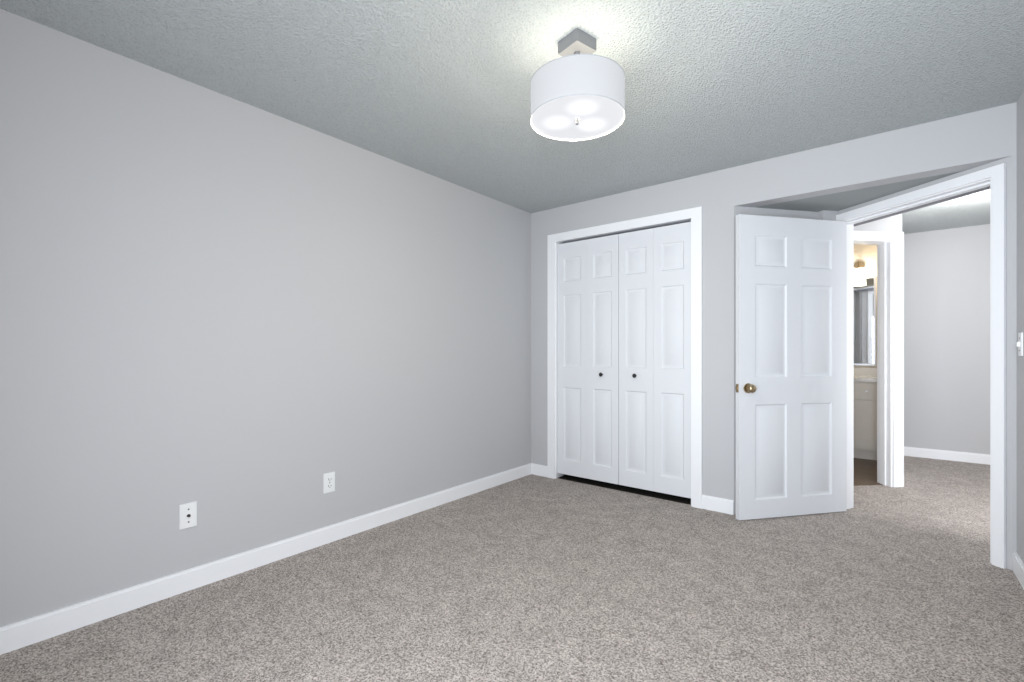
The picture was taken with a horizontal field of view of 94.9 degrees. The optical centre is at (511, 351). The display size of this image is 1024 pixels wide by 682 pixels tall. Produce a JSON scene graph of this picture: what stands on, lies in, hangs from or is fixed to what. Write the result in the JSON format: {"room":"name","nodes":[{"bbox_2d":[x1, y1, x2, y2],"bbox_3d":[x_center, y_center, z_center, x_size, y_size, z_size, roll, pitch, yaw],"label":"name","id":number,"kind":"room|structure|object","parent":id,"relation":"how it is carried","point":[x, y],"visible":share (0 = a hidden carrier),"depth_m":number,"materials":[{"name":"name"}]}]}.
{"room":"empty bedroom","nodes":[
{"label":"empty bedroom","id":0,"kind":"room"},
{"bbox_2d":[0,9,530,626],"bbox_3d":[-0.854,-0.078,3.151,0.120,2.400,4.780,0,0,39],"label":"wall","id":1,"kind":"structure","parent":0,"point":[246,327],"depth_m":2.29,"materials":[{"name":"grey paint"}]},
{"bbox_2d":[179,501,196,529],"bbox_3d":[-1.520,0.770,2.211,0.020,0.115,0.070,0,0,39],"label":"outlet","id":2,"kind":"object","parent":1,"relation":"attached to","point":[187,515],"visible":1,"depth_m":2.21,"materials":[{"name":"white plastic"}]},
{"bbox_2d":[0,463,531,654],"bbox_3d":[-1.022,1.073,2.836,0.013,0.098,3.840,0,0,39],"label":"baseboard","id":3,"kind":"structure","parent":1,"relation":"attached to","point":[29,631],"depth_m":2.28,"materials":[{"name":"white wood"}]},
{"bbox_2d":[323,472,334,493],"bbox_3d":[-1.076,0.770,2.771,0.010,0.115,0.070,0,0,39],"label":"duplex electrical outlet","id":4,"kind":"object","parent":1,"relation":"attached to","point":[328,482],"visible":1,"depth_m":2.77,"materials":[{"name":"white plastic"}]},
{"bbox_2d":[0,456,1023,681],"bbox_3d":[1.480,1.170,2.846,4.140,0.104,7.230,0,0,39],"label":"floor","id":5,"kind":"structure","parent":0,"point":[532,578],"depth_m":2.11,"materials":[{"name":"carpet"}]},
{"bbox_2d":[854,367,876,459],"bbox_3d":[3.625,0.625,5.231,0.815,0.986,0.577,0,0,39],"label":"bathroom vanity","id":6,"kind":"object","parent":5,"relation":"on","point":[865,413],"visible":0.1,"depth_m":4.87,"materials":[{"name":"white wood"}]},
{"bbox_2d":[0,0,1023,233],"bbox_3d":[1.480,-1.328,2.846,4.140,0.100,7.230,0,0,39],"label":"ceiling","id":7,"kind":"structure","parent":0,"point":[440,89],"depth_m":2.13,"materials":[{"name":"white paint"}]},
{"bbox_2d":[530,28,624,140],"bbox_3d":[0.267,-1.105,1.928,0.383,0.346,0.383,0,0,39],"label":"ceiling light","id":8,"kind":"object","parent":7,"relation":"attached to","point":[578,67],"visible":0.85,"depth_m":1.77,"materials":[{"name":"white fabric"}]},
{"bbox_2d":[531,95,623,138],"bbox_3d":[0.267,-0.957,1.928,0.376,0.001,0.376,0,0,39],"label":"diffuser","id":9,"kind":"object","parent":8,"relation":"attached to","point":[596,115],"visible":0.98,"depth_m":1.91,"materials":[{"name":"white glass"}]},
{"bbox_2d":[531,102,1016,570],"bbox_3d":[1.463,-0.078,3.379,3.205,2.400,0.120,0,0,39],"label":"wall","id":10,"kind":"structure","parent":0,"point":[964,142],"depth_m":3.26,"materials":[{"name":"grey paint"}]},
{"bbox_2d":[531,463,546,476],"bbox_3d":[0.253,1.073,4.266,0.182,0.098,0.013,0,0,39],"label":"baseboard","id":11,"kind":"structure","parent":10,"relation":"attached to","point":[538,470],"depth_m":4.26,"materials":[{"name":"white wood"}]},
{"bbox_2d":[558,240,586,477],"bbox_3d":[0.534,0.059,4.106,0.291,2.035,0.035,0,0,39],"label":"closet door","id":12,"kind":"structure","parent":10,"relation":"in","point":[572,358],"depth_m":4.09,"materials":[{"name":"white wood"}]},
{"bbox_2d":[587,234,618,483],"bbox_3d":[0.751,0.059,3.910,0.291,2.035,0.069,0,0,39],"label":"closet door","id":13,"kind":"structure","parent":10,"relation":"in","point":[602,359],"depth_m":3.90,"materials":[{"name":"white wood"}]},
{"bbox_2d":[547,206,701,508],"bbox_3d":[0.885,0.065,3.842,1.205,2.115,0.123,0,0,39],"label":"door frame","id":14,"kind":"structure","parent":10,"relation":"attached to","point":[557,474],"depth_m":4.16,"materials":[{"name":"white wood"}]},
{"bbox_2d":[619,228,653,490],"bbox_3d":[0.981,0.059,3.725,0.291,2.035,0.069,0,0,39],"label":"closet door","id":15,"kind":"structure","parent":10,"relation":"in","point":[636,359],"depth_m":3.72,"materials":[{"name":"white wood"}]},
{"bbox_2d":[654,222,690,497],"bbox_3d":[1.219,0.059,3.556,0.291,2.035,0.035,0,0,39],"label":"closet door","id":16,"kind":"structure","parent":10,"relation":"in","point":[672,359],"depth_m":3.54,"materials":[{"name":"white wood"}]},
{"bbox_2d":[702,494,733,514],"bbox_3d":[1.446,1.073,3.307,0.210,0.098,0.013,0,0,39],"label":"baseboard","id":17,"kind":"structure","parent":10,"relation":"attached to","point":[718,504],"depth_m":3.30,"materials":[{"name":"white wood"}]},
{"bbox_2d":[734,206,817,513],"bbox_3d":[1.965,-0.078,3.399,0.910,2.400,0.120,0,0,-12],"label":"wall","id":18,"kind":"structure","parent":0,"point":[774,212],"depth_m":3.25,"materials":[{"name":"grey paint"}]},
{"bbox_2d":[818,210,837,220],"bbox_3d":[2.235,-0.078,3.606,0.120,2.400,0.507,0,0,-9],"label":"wall","id":19,"kind":"structure","parent":0,"point":[826,215],"depth_m":3.36,"materials":[{"name":"grey paint"}]},
{"bbox_2d":[756,171,961,211],"bbox_3d":[2.262,-1.143,3.139,1.076,0.268,0.507,0,0,39],"label":"ceiling","id":20,"kind":"structure","parent":0,"point":[839,201],"depth_m":3.09,"materials":[{"name":"grey paint"}]},
{"bbox_2d":[854,214,901,231],"bbox_3d":[2.730,-0.078,3.927,1.050,2.400,0.120,0,0,-6],"label":"wall","id":21,"kind":"structure","parent":0,"point":[891,224],"depth_m":3.91,"materials":[{"name":"grey paint"}]},
{"bbox_2d":[854,240,891,486],"bbox_3d":[2.764,0.092,3.931,0.800,2.060,0.128,0,0,-6],"label":"door frame","id":22,"kind":"structure","parent":21,"relation":"attached to","point":[884,362],"depth_m":3.95,"materials":[{"name":"white wood"}]},
{"bbox_2d":[854,231,903,486],"bbox_3d":[2.783,0.063,3.861,0.950,2.118,0.015,0,0,-6],"label":"trim","id":23,"kind":"structure","parent":21,"relation":"attached to","point":[896,239],"depth_m":3.90,"materials":[{"name":"white wood"}]},
{"bbox_2d":[854,186,989,225],"bbox_3d":[2.627,-1.107,2.957,0.130,0.339,1.530,0,0,-14],"label":"door frame","id":24,"kind":"structure","parent":0,"point":[931,203],"depth_m":3.01,"materials":[{"name":"grey wood"}]},
{"bbox_2d":[854,224,989,454],"bbox_3d":[4.300,-0.078,5.140,2.620,2.400,0.120,0,0,39],"label":"wall","id":25,"kind":"structure","parent":0,"point":[947,339],"depth_m":4.89,"materials":[{"name":"grey paint"}]},
{"bbox_2d":[854,261,864,283],"bbox_3d":[3.890,-0.898,5.269,0.116,0.260,0.188,0,0,39],"label":"sconce","id":26,"kind":"object","parent":25,"relation":"attached to","point":[859,273],"visible":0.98,"depth_m":5.21,"materials":[{"name":"white glass"}]},
{"bbox_2d":[854,276,875,365],"bbox_3d":[3.796,-0.348,5.456,0.680,1.000,0.015,0,0,39],"label":"bathroom mirror","id":27,"kind":"object","parent":25,"relation":"attached to","point":[865,323],"visible":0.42,"depth_m":5.30,"materials":[{"name":"clear glass"}]},
{"bbox_2d":[904,446,989,464],"bbox_3d":[4.707,1.073,4.727,1.227,0.098,0.013,0,0,39],"label":"baseboard","id":28,"kind":"structure","parent":25,"relation":"attached to","point":[949,455],"depth_m":4.87,"materials":[{"name":"white wood"}]},
{"bbox_2d":[838,156,1011,569],"bbox_3d":[2.493,-0.078,2.976,0.120,2.400,1.130,0,0,-14],"label":"wall","id":29,"kind":"structure","parent":0,"point":[1008,161],"depth_m":2.43,"materials":[{"name":"grey paint"}]},
{"bbox_2d":[735,214,846,519],"bbox_3d":[1.922,0.101,3.223,0.880,2.030,0.157,0,0,-12],"label":"entry door","id":30,"kind":"structure","parent":29,"relation":"in","point":[791,367],"depth_m":3.20,"materials":[{"name":"white wood"}]},
{"bbox_2d":[844,178,990,562],"bbox_3d":[2.502,0.092,2.942,0.128,2.060,0.920,0,0,-14],"label":"door frame","id":31,"kind":"structure","parent":29,"relation":"attached to","point":[850,305],"depth_m":3.36,"materials":[{"name":"white wood"}]},
{"bbox_2d":[836,163,1005,568],"bbox_3d":[2.501,0.063,2.942,0.158,2.118,1.048,0,0,-14],"label":"trim","id":32,"kind":"structure","parent":29,"relation":"attached to","point":[996,174],"depth_m":2.46,"materials":[{"name":"white wood"}]},
{"bbox_2d":[1017,88,1023,562],"bbox_3d":[1.387,-0.078,0.823,0.120,2.400,3.960,0,0,39],"label":"wall","id":33,"kind":"structure","parent":0,"point":[1020,325],"depth_m":2.33,"materials":[{"name":"grey paint"}]},
{"bbox_2d":[1013,552,1023,588],"bbox_3d":[1.372,1.073,0.911,0.013,0.098,3.840,0,0,39],"label":"baseboard","id":34,"kind":"structure","parent":33,"relation":"attached to","point":[1018,567],"depth_m":2.31,"materials":[{"name":"white wood"}]},
{"bbox_2d":[1017,332,1022,355],"bbox_3d":[2.502,-0.038,2.319,0.016,0.115,0.070,0,0,39],"label":"switch plate","id":35,"kind":"object","parent":33,"relation":"attached to","point":[1020,344],"visible":0.96,"depth_m":2.30,"materials":[{"name":"white plastic"}]}
]}

